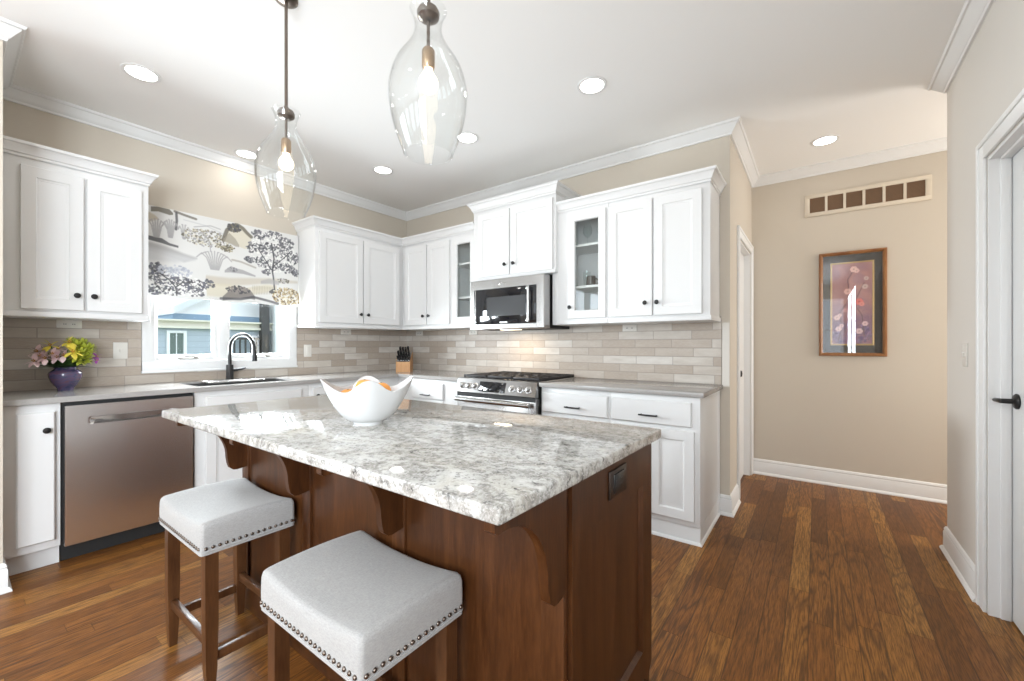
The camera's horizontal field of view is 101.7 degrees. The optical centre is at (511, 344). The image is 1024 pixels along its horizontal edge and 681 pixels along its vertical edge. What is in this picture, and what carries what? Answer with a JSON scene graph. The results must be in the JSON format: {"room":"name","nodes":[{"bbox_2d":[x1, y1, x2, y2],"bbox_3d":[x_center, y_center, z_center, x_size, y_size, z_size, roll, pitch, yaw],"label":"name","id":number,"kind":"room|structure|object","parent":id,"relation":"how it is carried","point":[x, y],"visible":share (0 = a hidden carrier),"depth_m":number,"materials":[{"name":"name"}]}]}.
{"room":"kitchen","nodes":[
{"label":"kitchen","id":0,"kind":"room"},
{"bbox_2d":[0,40,2,563],"bbox_3d":[-2.800,-0.177,2.189,0.752,2.743,0.116,0,0,36],"label":"wall","id":1,"kind":"structure","parent":0,"point":[1,41],"depth_m":2.01,"materials":[{"name":"beige paint"}]},
{"bbox_2d":[3,99,406,383],"bbox_3d":[-3.332,-0.177,2.234,0.160,2.743,7.160,0,0,36],"label":"wall","id":2,"kind":"structure","parent":0,"point":[184,183],"depth_m":3.26,"materials":[{"name":"beige paint"}]},
{"bbox_2d":[0,556,11,594],"bbox_3d":[-3.901,1.125,0.658,0.780,0.140,3.944,0,0,36],"label":"baseboard","id":3,"kind":"structure","parent":2,"relation":"attached to","point":[5,585],"depth_m":2.01,"materials":[{"name":"white paint"}]},
{"bbox_2d":[56,320,81,327],"bbox_3d":[-2.874,-0.135,2.704,0.008,0.052,0.115,0,0,36],"label":"strip","id":4,"kind":"object","parent":2,"relation":"attached to","point":[59,323],"visible":1,"depth_m":2.70,"materials":[{"name":"plastic"}]},
{"bbox_2d":[3,135,158,321],"bbox_3d":[-2.714,-0.649,2.622,0.380,0.973,0.682,0,0,36],"label":"upper cabinet","id":5,"kind":"object","parent":2,"relation":"attached to","point":[75,241],"depth_m":2.48,"materials":[{"name":"white paint"}]},
{"bbox_2d":[113,342,127,358],"bbox_3d":[-2.726,0.040,2.901,0.014,0.115,0.075,0,0,36],"label":"light switch","id":6,"kind":"object","parent":2,"relation":"attached to","point":[120,349],"visible":1,"depth_m":2.90,"materials":[{"name":"plastic"}]},
{"bbox_2d":[141,296,297,373],"bbox_3d":[-2.395,-0.395,3.483,0.180,1.200,1.111,0,0,36],"label":"window","id":7,"kind":"structure","parent":2,"relation":"in","point":[151,362],"depth_m":3.41,"materials":[{"name":"white paint"}]},
{"bbox_2d":[148,205,299,306],"bbox_3d":[-2.301,-0.679,3.426,0.054,0.660,1.082,0,0,36],"label":"roman shade","id":8,"kind":"object","parent":2,"relation":"attached to","point":[191,256],"visible":0.99,"depth_m":3.34,"materials":[{"name":"fabric"}]},
{"bbox_2d":[304,345,310,356],"bbox_3d":[-1.947,0.055,3.971,0.009,0.115,0.072,0,0,36],"label":"wall outlet","id":9,"kind":"object","parent":2,"relation":"attached to","point":[307,348],"visible":1,"depth_m":3.96,"materials":[{"name":"plastic"}]},
{"bbox_2d":[341,329,350,334],"bbox_3d":[-1.711,-0.135,4.294,0.008,0.052,0.115,0,0,36],"label":"strip","id":10,"kind":"object","parent":2,"relation":"attached to","point":[343,331],"visible":1,"depth_m":4.29,"materials":[{"name":"plastic"}]},
{"bbox_2d":[297,226,402,330],"bbox_3d":[-1.576,-0.649,4.172,0.370,0.973,0.978,0,0,36],"label":"upper cabinet","id":11,"kind":"object","parent":2,"relation":"attached to","point":[347,281],"visible":0.97,"depth_m":3.95,"materials":[{"name":"white paint"}]},
{"bbox_2d":[292,215,473,246],"bbox_3d":[-1.220,-1.096,4.092,1.692,0.078,0.756,0,0,-8],"label":"crown molding","id":12,"kind":"structure","parent":11,"relation":"attached to","point":[311,221],"depth_m":4.01,"materials":[{"name":"white paint"}]},
{"bbox_2d":[0,0,965,211],"bbox_3d":[-0.371,-1.598,0.726,6.800,0.100,8.620,0,0,36],"label":"ceiling","id":13,"kind":"structure","parent":0,"point":[795,73],"depth_m":2.42,"materials":[{"name":"white paint"}]},
{"bbox_2d":[120,63,161,82],"bbox_3d":[-2.109,-1.545,2.370,0.176,0.006,0.176,0,0,36],"label":"recessed light","id":14,"kind":"object","parent":13,"relation":"in","point":[139,72],"visible":1,"depth_m":2.36,"materials":[{"name":"white paint"}]},
{"bbox_2d":[234,149,258,158],"bbox_3d":[-2.150,-1.545,3.377,0.176,0.006,0.176,0,0,36],"label":"recessed light","id":15,"kind":"object","parent":13,"relation":"in","point":[243,153],"visible":0.94,"depth_m":3.36,"materials":[{"name":"white paint"}]},
{"bbox_2d":[254,0,315,216],"bbox_3d":[-1.008,-1.065,1.860,0.245,0.967,0.245,0,0,36],"label":"pendant light","id":16,"kind":"object","parent":13,"relation":"hanging from","point":[285,162],"visible":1,"depth_m":1.85,"materials":[{"name":"glass"}]},
{"bbox_2d":[281,137,290,153],"bbox_3d":[-1.008,-0.887,1.860,0.041,0.064,0.041,0,0,36],"label":"socket","id":17,"kind":"object","parent":16,"relation":"attached to","point":[285,141],"depth_m":1.84,"materials":[{"name":"gold metal"}]},
{"bbox_2d":[373,166,392,174],"bbox_3d":[-1.141,-1.545,3.684,0.176,0.006,0.176,0,0,36],"label":"recessed light","id":18,"kind":"object","parent":13,"relation":"in","point":[378,169],"visible":1,"depth_m":3.68,"materials":[{"name":"white paint"}]},
{"bbox_2d":[388,0,466,159],"bbox_3d":[-0.266,-1.076,1.325,0.245,0.945,0.245,0,0,36],"label":"pendant light","id":19,"kind":"object","parent":13,"relation":"hanging from","point":[428,14],"visible":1,"depth_m":1.31,"materials":[{"name":"glass"}]},
{"bbox_2d":[422,45,434,70],"bbox_3d":[-0.266,-0.909,1.325,0.041,0.064,0.041,0,0,36],"label":"socket","id":20,"kind":"object","parent":19,"relation":"attached to","point":[428,53],"depth_m":1.31,"materials":[{"name":"gold metal"}]},
{"bbox_2d":[455,132,478,143],"bbox_3d":[-0.336,-1.545,3.110,0.176,0.006,0.176,0,0,36],"label":"recessed light","id":21,"kind":"object","parent":13,"relation":"in","point":[466,137],"visible":0.96,"depth_m":3.10,"materials":[{"name":"white paint"}]},
{"bbox_2d":[577,76,606,94],"bbox_3d":[0.477,-1.545,2.485,0.176,0.006,0.176,0,0,36],"label":"recessed light","id":22,"kind":"object","parent":13,"relation":"in","point":[591,85],"visible":1,"depth_m":2.48,"materials":[{"name":"white paint"}]},
{"bbox_2d":[811,135,839,146],"bbox_3d":[2.369,-1.545,3.153,0.176,0.006,0.176,0,0,36],"label":"recessed light","id":23,"kind":"object","parent":13,"relation":"in","point":[825,140],"visible":1,"depth_m":3.15,"materials":[{"name":"white paint"}]},
{"bbox_2d":[0,474,1023,680],"bbox_3d":[-0.371,1.235,0.726,6.800,0.080,8.620,0,0,36],"label":"floor","id":24,"kind":"structure","parent":0,"point":[806,581],"depth_m":1.88,"materials":[{"name":"brown wood"}]},
{"bbox_2d":[3,403,59,575],"bbox_3d":[-2.740,0.754,2.346,0.644,0.881,0.206,0,0,36],"label":"base cabinet","id":25,"kind":"object","parent":24,"relation":"on","point":[31,433],"visible":0.91,"depth_m":2.18,"materials":[{"name":"white paint"}]},
{"bbox_2d":[59,393,192,560],"bbox_3d":[-2.507,0.755,2.678,0.648,0.872,0.594,0,0,36],"label":"dishwasher","id":26,"kind":"object","parent":24,"relation":"on","point":[119,457],"visible":0.78,"depth_m":2.44,"materials":[{"name":"metal"}]},
{"bbox_2d":[158,478,294,680],"bbox_3d":[-1.125,0.894,1.643,0.467,0.601,0.325,0,0,36],"label":"stool","id":27,"kind":"object","parent":24,"relation":"on","point":[209,519],"visible":0.98,"depth_m":1.56,"materials":[{"name":"fabric"}]},
{"bbox_2d":[192,384,307,487],"bbox_3d":[-2.096,0.754,3.226,0.644,0.881,0.765,0,0,36],"label":"base cabinet","id":28,"kind":"object","parent":24,"relation":"on","point":[210,466],"visible":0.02,"depth_m":2.85,"materials":[{"name":"white paint"}]},
{"bbox_2d":[3,369,480,406],"bbox_3d":[-1.578,0.296,3.273,1.428,0.030,3.074,0,0,36],"label":"countertop","id":29,"kind":"structure","parent":28,"relation":"on","point":[32,397],"depth_m":2.75,"materials":[{"name":"grey stone"}]},
{"bbox_2d":[47,366,82,390],"bbox_3d":[-2.764,0.207,2.579,0.151,0.148,0.151,0,0,36],"label":"vase","id":30,"kind":"object","parent":29,"relation":"on","point":[65,378],"visible":0.95,"depth_m":2.54,"materials":[{"name":"ceramic"}]},
{"bbox_2d":[24,354,41,367],"bbox_3d":[-2.774,0.098,2.476,0.060,0.094,0.164,0,0,22],"label":"flower","id":31,"kind":"object","parent":30,"relation":"in","point":[34,356],"visible":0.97,"depth_m":2.44,"materials":[{"name":"pink plant"}]},
{"bbox_2d":[28,344,51,360],"bbox_3d":[-2.806,0.070,2.505,0.051,0.149,0.141,0,0,36],"label":"flower","id":32,"kind":"object","parent":30,"relation":"in","point":[38,347],"visible":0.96,"depth_m":2.48,"materials":[{"name":"pink plant"}]},
{"bbox_2d":[37,350,46,362],"bbox_3d":[-2.781,0.085,2.493,0.054,0.119,0.142,0,0,28],"label":"flower","id":33,"kind":"object","parent":30,"relation":"in","point":[39,357],"visible":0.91,"depth_m":2.47,"materials":[{"name":"pink plant"}]},
{"bbox_2d":[36,351,54,364],"bbox_3d":[-2.745,0.091,2.492,0.066,0.108,0.140,0,0,8],"label":"flower","id":34,"kind":"object","parent":30,"relation":"in","point":[44,361],"visible":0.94,"depth_m":2.46,"materials":[{"name":"pink plant"}]},
{"bbox_2d":[41,347,58,359],"bbox_3d":[-2.745,0.078,2.509,0.058,0.133,0.117,0,0,7],"label":"flower","id":35,"kind":"object","parent":30,"relation":"in","point":[54,348],"visible":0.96,"depth_m":2.49,"materials":[{"name":"pink plant"}]},
{"bbox_2d":[42,340,58,351],"bbox_3d":[-2.749,0.055,2.509,0.060,0.177,0.114,0,0,12],"label":"flower","id":36,"kind":"object","parent":30,"relation":"in","point":[47,348],"visible":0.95,"depth_m":2.48,"materials":[{"name":"yellow plant"}]},
{"bbox_2d":[46,350,62,364],"bbox_3d":[-2.728,0.088,2.515,0.064,0.113,0.116,0,0,-4],"label":"flower","id":37,"kind":"object","parent":30,"relation":"in","point":[58,352],"visible":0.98,"depth_m":2.49,"materials":[{"name":"pink plant"}]},
{"bbox_2d":[51,343,67,363],"bbox_3d":[-2.741,0.065,2.530,0.060,0.157,0.084,0,0,8],"label":"flower","id":38,"kind":"object","parent":30,"relation":"in","point":[58,349],"visible":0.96,"depth_m":2.53,"materials":[{"name":"pink plant"}]},
{"bbox_2d":[55,349,71,362],"bbox_3d":[-2.729,0.084,2.525,0.104,0.121,0.084,0,0,36],"label":"flower","id":39,"kind":"object","parent":30,"relation":"in","point":[62,359],"visible":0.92,"depth_m":2.50,"materials":[{"name":"pink plant"}]},
{"bbox_2d":[35,355,94,369],"bbox_3d":[-2.752,0.104,2.575,0.249,0.087,0.287,0,0,36],"label":"greenery","id":40,"kind":"object","parent":30,"relation":"in","point":[66,363],"visible":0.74,"depth_m":2.53,"materials":[{"name":"green plant"}]},
{"bbox_2d":[62,336,76,359],"bbox_3d":[-2.726,0.043,2.553,0.083,0.201,0.078,0,0,36],"label":"flower","id":41,"kind":"object","parent":30,"relation":"in","point":[69,344],"visible":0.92,"depth_m":2.54,"materials":[{"name":"yellow plant"}]},
{"bbox_2d":[64,337,79,358],"bbox_3d":[-2.752,0.044,2.605,0.061,0.198,0.089,0,0,36],"label":"flower","id":42,"kind":"object","parent":30,"relation":"in","point":[68,337],"visible":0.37,"depth_m":2.60,"materials":[{"name":"green plant"}]},
{"bbox_2d":[64,343,84,359],"bbox_3d":[-2.683,0.068,2.545,0.144,0.154,0.089,0,0,36],"label":"flower","id":43,"kind":"object","parent":30,"relation":"in","point":[72,347],"visible":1,"depth_m":2.51,"materials":[{"name":"yellow plant"}]},
{"bbox_2d":[69,339,82,360],"bbox_3d":[-2.711,0.052,2.597,0.065,0.183,0.089,0,0,36],"label":"flower","id":44,"kind":"object","parent":30,"relation":"in","point":[77,342],"visible":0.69,"depth_m":2.59,"materials":[{"name":"green plant"}]},
{"bbox_2d":[68,350,84,362],"bbox_3d":[-2.690,0.085,2.545,0.123,0.119,0.079,0,0,-5],"label":"flower","id":45,"kind":"object","parent":30,"relation":"in","point":[72,360],"visible":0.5,"depth_m":2.54,"materials":[{"name":"green plant"}]},
{"bbox_2d":[73,354,86,365],"bbox_3d":[-2.687,0.095,2.564,0.120,0.099,0.076,0,0,-18],"label":"flower","id":46,"kind":"object","parent":30,"relation":"in","point":[80,356],"visible":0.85,"depth_m":2.56,"materials":[{"name":"green plant"}]},
{"bbox_2d":[76,347,87,356],"bbox_3d":[-2.688,0.077,2.578,0.117,0.134,0.072,0,0,-27],"label":"flower","id":47,"kind":"object","parent":30,"relation":"in","point":[81,349],"visible":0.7,"depth_m":2.58,"materials":[{"name":"green plant"}]},
{"bbox_2d":[76,342,91,352],"bbox_3d":[-2.696,0.062,2.605,0.064,0.164,0.115,0,0,44],"label":"flower","id":48,"kind":"object","parent":30,"relation":"in","point":[84,345],"visible":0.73,"depth_m":2.61,"materials":[{"name":"green plant"}]},
{"bbox_2d":[77,338,90,349],"bbox_3d":[-2.732,0.047,2.635,0.064,0.193,0.111,0,0,36],"label":"flower","id":49,"kind":"object","parent":30,"relation":"in","point":[82,339],"visible":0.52,"depth_m":2.65,"materials":[{"name":"green plant"}]},
{"bbox_2d":[84,351,93,364],"bbox_3d":[-2.683,0.092,2.598,0.130,0.104,0.069,0,0,-37],"label":"flower","id":50,"kind":"object","parent":30,"relation":"in","point":[88,360],"visible":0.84,"depth_m":2.61,"materials":[{"name":"green plant"}]},
{"bbox_2d":[86,342,96,351],"bbox_3d":[-2.715,0.062,2.644,0.064,0.164,0.137,0,0,36],"label":"flower","id":51,"kind":"object","parent":30,"relation":"in","point":[90,344],"visible":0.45,"depth_m":2.67,"materials":[{"name":"green plant"}]},
{"bbox_2d":[186,379,286,385],"bbox_3d":[-2.092,0.399,3.223,0.411,0.215,0.686,0,0,36],"label":"sink","id":52,"kind":"object","parent":29,"relation":"in","point":[266,380],"visible":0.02,"depth_m":3.37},
{"bbox_2d":[201,378,264,383],"bbox_3d":[-2.189,0.282,3.281,0.140,0.016,0.400,0,0,36],"label":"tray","id":53,"kind":"object","parent":52,"relation":"on","point":[245,379],"visible":1,"depth_m":3.25,"materials":[{"name":"metal"}]},
{"bbox_2d":[225,333,256,379],"bbox_3d":[-2.192,0.090,3.371,0.254,0.380,0.152,0,0,36],"label":"faucet","id":54,"kind":"object","parent":29,"relation":"on","point":[230,369],"visible":0.93,"depth_m":3.37,"materials":[{"name":"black metal"}]},
{"bbox_2d":[396,352,412,371],"bbox_3d":[-1.136,0.177,4.399,0.148,0.208,0.132,0,0,-2],"label":"knife block","id":55,"kind":"object","parent":29,"relation":"on","point":[401,366],"visible":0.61,"depth_m":4.34,"materials":[{"name":"brown wood"}]},
{"bbox_2d":[308,377,397,395],"bbox_3d":[-1.604,0.754,3.900,0.644,0.881,0.900,0,0,36],"label":"base cabinet","id":56,"kind":"object","parent":24,"relation":"on","point":[314,389],"visible":0.19,"depth_m":3.59,"materials":[{"name":"white paint"}]},
{"bbox_2d":[259,530,462,680],"bbox_3d":[-0.401,0.894,1.107,0.467,0.601,0.325,0,0,36],"label":"stool","id":57,"kind":"object","parent":24,"relation":"on","point":[361,605],"visible":1,"depth_m":1.04,"materials":[{"name":"fabric"}]},
{"bbox_2d":[175,422,650,680],"bbox_3d":[-0.467,0.754,1.569,1.726,0.882,0.848,0,0,36],"label":"kitchen island","id":58,"kind":"object","parent":24,"relation":"on","point":[559,590],"visible":0.51,"depth_m":1.14,"materials":[{"name":"brown wood"}]},
{"bbox_2d":[162,395,660,525],"bbox_3d":[-0.502,0.296,1.591,1.852,0.032,0.865,0,0,36],"label":"island countertop","id":59,"kind":"structure","parent":58,"relation":"on","point":[492,466],"depth_m":1.19,"materials":[{"name":"stone"}]},
{"bbox_2d":[320,376,412,425],"bbox_3d":[-0.515,0.198,1.493,0.234,0.164,0.284,0,0,36],"label":"bowl","id":60,"kind":"object","parent":59,"relation":"on","point":[369,403],"visible":0.99,"depth_m":1.42,"materials":[{"name":"white ceramic"}]},
{"bbox_2d":[353,379,369,388],"bbox_3d":[-0.540,0.164,1.526,0.080,0.077,0.080,0,0,36],"label":"orange","id":61,"kind":"object","parent":60,"relation":"in","point":[363,380],"visible":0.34,"depth_m":1.51,"materials":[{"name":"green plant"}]},
{"bbox_2d":[379,382,390,390],"bbox_3d":[-0.484,0.174,1.543,0.074,0.072,0.074,0,0,35],"label":"orange","id":62,"kind":"object","parent":60,"relation":"in","point":[384,385],"visible":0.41,"depth_m":1.53,"materials":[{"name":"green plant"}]},
{"bbox_2d":[608,462,626,500],"bbox_3d":[0.297,0.379,1.161,0.010,0.076,0.120,0,0,36],"label":"island outlet","id":63,"kind":"object","parent":58,"relation":"attached to","point":[617,478],"visible":1,"depth_m":1.15,"materials":[{"name":"brown metal"}]},
{"bbox_2d":[614,469,623,493],"bbox_3d":[0.298,0.379,1.160,0.005,0.052,0.072,0,0,36],"label":"receptacle","id":64,"kind":"object","parent":63,"relation":"attached to","point":[618,473],"depth_m":1.16,"materials":[{"name":"black metal"}]},
{"bbox_2d":[399,377,456,404],"bbox_3d":[-0.626,0.754,4.077,0.825,0.881,0.650,0,0,36],"label":"base cabinet","id":65,"kind":"object","parent":24,"relation":"on","point":[428,390],"visible":0.19,"depth_m":3.79,"materials":[{"name":"white paint"}]},
{"bbox_2d":[454,371,575,414],"bbox_3d":[0.025,0.724,3.564,0.806,0.942,0.707,0,0,36],"label":"range","id":66,"kind":"object","parent":24,"relation":"on","point":[512,391],"visible":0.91,"depth_m":3.32,"materials":[{"name":"metal"}]},
{"bbox_2d":[464,371,575,383],"bbox_3d":[0.051,0.274,3.599,0.806,0.042,0.618,0,0,36],"label":"cooktop","id":67,"kind":"object","parent":66,"relation":"in","point":[501,377],"depth_m":3.43,"materials":[{"name":"metal"}]},
{"bbox_2d":[542,387,610,422],"bbox_3d":[0.602,0.754,3.179,0.547,0.881,0.650,0,0,36],"label":"base cabinet","id":68,"kind":"object","parent":24,"relation":"on","point":[590,405],"visible":0.22,"depth_m":2.93,"materials":[{"name":"white paint"}]},
{"bbox_2d":[539,378,722,397],"bbox_3d":[0.843,0.296,3.020,1.139,0.030,0.626,0,0,36],"label":"countertop","id":69,"kind":"structure","parent":68,"relation":"on","point":[694,390],"depth_m":2.85,"materials":[{"name":"grey stone"}]},
{"bbox_2d":[611,391,719,546],"bbox_3d":[1.054,0.754,2.850,0.571,0.881,0.650,0,0,36],"label":"base cabinet","id":70,"kind":"object","parent":24,"relation":"on","point":[685,461],"visible":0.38,"depth_m":2.57,"materials":[{"name":"white paint"}]},
{"bbox_2d":[407,135,732,494],"bbox_3d":[0.174,-0.177,3.982,3.438,2.743,0.120,0,0,36],"label":"wall","id":71,"kind":"structure","parent":0,"point":[719,152],"depth_m":3.04,"materials":[{"name":"beige paint"}]},
{"bbox_2d":[3,316,721,391],"bbox_3d":[-0.792,0.038,2.704,3.386,0.486,3.084,0,0,36],"label":"backsplash","id":72,"kind":"structure","parent":71,"relation":"attached to","point":[674,352],"depth_m":3.40,"materials":[{"name":"tile"}]},
{"bbox_2d":[416,331,422,335],"bbox_3d":[-1.067,-0.135,4.799,0.115,0.052,0.008,0,0,36],"label":"strip","id":73,"kind":"object","parent":71,"relation":"attached to","point":[418,333],"visible":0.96,"depth_m":4.79,"materials":[{"name":"plastic"}]},
{"bbox_2d":[402,236,468,330],"bbox_3d":[-0.801,-0.649,4.379,0.735,0.973,0.370,0,0,36],"label":"upper cabinet","id":74,"kind":"object","parent":71,"relation":"attached to","point":[427,266],"visible":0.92,"depth_m":4.22,"materials":[{"name":"white paint"}]},
{"bbox_2d":[451,232,473,328],"bbox_3d":[-0.369,-0.649,4.081,0.315,0.973,0.342,0,0,36],"label":"upper cabinet","id":75,"kind":"object","parent":71,"relation":"attached to","point":[462,244],"visible":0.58,"depth_m":4.01,"materials":[{"name":"white paint"}]},
{"bbox_2d":[458,262,469,268],"bbox_3d":[-0.360,-0.779,4.093,0.279,0.018,0.289,0,0,36],"label":"shelf","id":76,"kind":"object","parent":75,"relation":"attached to","point":[466,265],"depth_m":4.03,"materials":[{"name":"white paint"}]},
{"bbox_2d":[458,296,469,300],"bbox_3d":[-0.360,-0.454,4.093,0.279,0.018,0.289,0,0,36],"label":"shelf","id":77,"kind":"object","parent":75,"relation":"attached to","point":[460,298],"depth_m":4.07,"materials":[{"name":"white paint"}]},
{"bbox_2d":[469,330,477,334],"bbox_3d":[-0.401,-0.133,4.312,0.115,0.052,0.008,0,0,36],"label":"strip","id":78,"kind":"object","parent":71,"relation":"attached to","point":[471,332],"visible":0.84,"depth_m":4.31,"materials":[{"name":"plastic"}]},
{"bbox_2d":[467,180,580,325],"bbox_3d":[0.093,-0.725,3.707,0.956,1.125,0.416,0,0,36],"label":"upper cabinet","id":79,"kind":"object","parent":71,"relation":"attached to","point":[520,238],"depth_m":3.51,"materials":[{"name":"white paint"}]},
{"bbox_2d":[471,273,568,330],"bbox_3d":[0.049,-0.354,3.684,0.780,0.439,0.487,0,0,36],"label":"microwave","id":80,"kind":"object","parent":79,"relation":"attached to","point":[518,303],"visible":0.99,"depth_m":3.48,"materials":[{"name":"metal"}]},
{"bbox_2d":[558,203,620,325],"bbox_3d":[0.626,-0.649,3.337,0.428,0.973,0.370,0,0,36],"label":"upper cabinet","id":81,"kind":"object","parent":71,"relation":"attached to","point":[579,254],"visible":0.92,"depth_m":3.30,"materials":[{"name":"white paint"}]},
{"bbox_2d":[576,242,597,255],"bbox_3d":[0.643,-0.779,3.360,0.392,0.018,0.289,0,0,36],"label":"shelf","id":82,"kind":"object","parent":81,"relation":"attached to","point":[587,249],"depth_m":3.36,"materials":[{"name":"white paint"}]},
{"bbox_2d":[576,284,597,292],"bbox_3d":[0.643,-0.454,3.360,0.392,0.018,0.289,0,0,36],"label":"shelf","id":83,"kind":"object","parent":81,"relation":"attached to","point":[586,288],"depth_m":3.34,"materials":[{"name":"white paint"}]},
{"bbox_2d":[586,276,597,284],"bbox_3d":[0.640,-0.506,3.322,0.095,0.085,0.074,0,0,21],"label":"mug","id":84,"kind":"object","parent":81,"relation":"on","point":[590,280],"visible":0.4,"depth_m":3.30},
{"bbox_2d":[623,325,636,330],"bbox_3d":[0.941,-0.135,3.332,0.115,0.052,0.008,0,0,36],"label":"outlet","id":85,"kind":"object","parent":71,"relation":"attached to","point":[625,327],"visible":0.98,"depth_m":3.33,"materials":[{"name":"plastic"}]},
{"bbox_2d":[608,181,720,324],"bbox_3d":[1.083,-0.649,3.002,0.703,0.973,0.370,0,0,36],"label":"upper cabinet","id":86,"kind":"object","parent":71,"relation":"attached to","point":[664,246],"visible":0.95,"depth_m":2.86,"materials":[{"name":"white paint"}]},
{"bbox_2d":[555,165,726,212],"bbox_3d":[0.927,-1.096,3.122,1.169,0.078,0.378,0,0,36],"label":"crown molding","id":87,"kind":"structure","parent":86,"relation":"attached to","point":[711,173],"depth_m":2.91,"materials":[{"name":"white paint"}]},
{"bbox_2d":[722,323,729,386],"bbox_3d":[1.504,0.069,2.932,0.048,0.452,0.006,0,0,36],"label":"trim","id":88,"kind":"structure","parent":71,"relation":"attached to","point":[725,326],"depth_m":2.93,"materials":[{"name":"grey paint"}]},
{"bbox_2d":[733,144,751,488],"bbox_3d":[1.873,-0.177,3.495,0.120,2.743,1.100,0,0,36],"label":"wall","id":89,"kind":"structure","parent":0,"point":[742,190],"depth_m":3.16,"materials":[{"name":"beige paint"}]},
{"bbox_2d":[719,484,740,517],"bbox_3d":[1.598,1.125,3.046,0.090,0.140,0.344,0,0,36],"label":"baseboard","id":90,"kind":"structure","parent":89,"relation":"attached to","point":[729,504],"depth_m":2.93,"materials":[{"name":"white paint"}]},
{"bbox_2d":[737,225,753,499],"bbox_3d":[1.935,0.140,3.562,0.139,2.110,0.880,0,0,36],"label":"door","id":91,"kind":"structure","parent":89,"relation":"in","point":[745,260],"depth_m":3.82,"materials":[{"name":"white paint"}]},
{"bbox_2d":[752,150,946,484],"bbox_3d":[3.469,-0.177,3.085,3.182,2.743,0.120,0,0,36],"label":"wall","id":92,"kind":"structure","parent":0,"point":[883,416],"depth_m":3.47,"materials":[{"name":"beige paint"}]},
{"bbox_2d":[753,458,946,503],"bbox_3d":[3.474,1.125,2.990,3.062,0.140,0.028,0,0,36],"label":"baseboard","id":93,"kind":"structure","parent":92,"relation":"attached to","point":[906,488],"depth_m":3.45,"materials":[{"name":"white paint"}]},
{"bbox_2d":[819,247,886,356],"bbox_3d":[2.826,-0.345,3.464,0.440,0.876,0.026,0,0,36],"label":"framed picture","id":94,"kind":"object","parent":92,"relation":"attached to","point":[852,284],"visible":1,"depth_m":3.46,"materials":[{"name":"brown wood"}]},
{"bbox_2d":[832,262,871,343],"bbox_3d":[2.828,-0.345,3.467,0.261,0.673,0.001,0,0,36],"label":"artwork","id":95,"kind":"object","parent":94,"relation":"attached to","point":[851,282],"depth_m":3.46},
{"bbox_2d":[805,174,931,217],"bbox_3d":[2.893,-1.212,3.424,0.797,0.190,0.012,0,0,36],"label":"air vent","id":96,"kind":"object","parent":92,"relation":"in","point":[919,188],"visible":1,"depth_m":3.40,"materials":[{"name":"paint"}]},
{"bbox_2d":[810,197,824,212],"bbox_3d":[2.643,-1.212,3.608,0.106,0.130,0.008,0,0,36],"label":"grille","id":97,"kind":"object","parent":96,"relation":"attached to","point":[817,204],"depth_m":3.61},
{"bbox_2d":[827,194,842,210],"bbox_3d":[2.743,-1.212,3.535,0.106,0.130,0.008,0,0,36],"label":"grille","id":98,"kind":"object","parent":96,"relation":"attached to","point":[834,201],"depth_m":3.53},
{"bbox_2d":[846,190,861,207],"bbox_3d":[2.843,-1.212,3.462,0.106,0.130,0.008,0,0,36],"label":"grille","id":99,"kind":"object","parent":96,"relation":"attached to","point":[853,197],"depth_m":3.46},
{"bbox_2d":[865,187,882,204],"bbox_3d":[2.943,-1.212,3.389,0.106,0.130,0.008,0,0,36],"label":"grille","id":100,"kind":"object","parent":96,"relation":"attached to","point":[873,195],"depth_m":3.39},
{"bbox_2d":[886,183,902,201],"bbox_3d":[3.043,-1.212,3.315,0.106,0.130,0.008,0,0,36],"label":"grille","id":101,"kind":"object","parent":96,"relation":"attached to","point":[894,191],"depth_m":3.31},
{"bbox_2d":[907,180,924,197],"bbox_3d":[3.143,-1.212,3.242,0.106,0.130,0.008,0,0,36],"label":"grille","id":102,"kind":"object","parent":96,"relation":"attached to","point":[915,188],"depth_m":3.24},
{"bbox_2d":[947,0,1023,613],"bbox_3d":[1.200,-0.177,-1.058,1.957,2.743,7.192,0,0,36],"label":"wall","id":103,"kind":"structure","parent":0,"point":[990,76],"depth_m":2.08,"materials":[{"name":"grey paint"}]},
{"bbox_2d":[0,16,946,220],"bbox_3d":[-0.907,-1.509,2.764,10.479,0.078,4.392,0,0,-16],"label":"crown molding","id":104,"kind":"structure","parent":103,"relation":"attached to","point":[12,34],"depth_m":3.28,"materials":[{"name":"white paint"}]},
{"bbox_2d":[939,526,975,602],"bbox_3d":[3.135,1.125,1.614,1.985,0.140,0.650,0,0,36],"label":"baseboard","id":105,"kind":"structure","parent":103,"relation":"attached to","point":[958,559],"depth_m":2.16,"materials":[{"name":"white paint"}]},
{"bbox_2d":[927,0,994,93],"bbox_3d":[-0.213,-1.509,-0.679,9.601,0.078,3.896,0,0,-22],"label":"crown molding","id":106,"kind":"structure","parent":103,"relation":"attached to","point":[973,14],"depth_m":2.07,"materials":[{"name":"white paint"}]},
{"bbox_2d":[962,343,967,366],"bbox_3d":[2.303,0.050,2.122,0.014,0.118,0.075,0,0,36],"label":"light switch","id":107,"kind":"object","parent":103,"relation":"attached to","point":[964,345],"visible":1,"depth_m":2.10,"materials":[{"name":"plastic"}]},
{"bbox_2d":[975,88,1023,634],"bbox_3d":[1.920,0.139,1.486,0.159,2.112,0.990,0,0,36],"label":"door","id":108,"kind":"structure","parent":103,"relation":"in","point":[1006,163],"depth_m":1.81,"materials":[{"name":"white paint"}]},
{"label":"outside","id":109,"kind":"structure","parent":0,"visible":0},
{"bbox_3d":[-13.481,1.655,13.887,29.700,0.080,50.000,0,0,36],"label":"ground","id":110,"kind":"structure","parent":109,"visible":0},
{"bbox_2d":[157,297,278,354],"bbox_3d":[-6.920,-0.140,12.188,4.300,3.510,7.400,0,0,36],"label":"neighbor house","id":111,"kind":"structure","parent":110,"relation":"on","point":[183,325],"depth_m":9.42,"materials":[{"name":"blue"}]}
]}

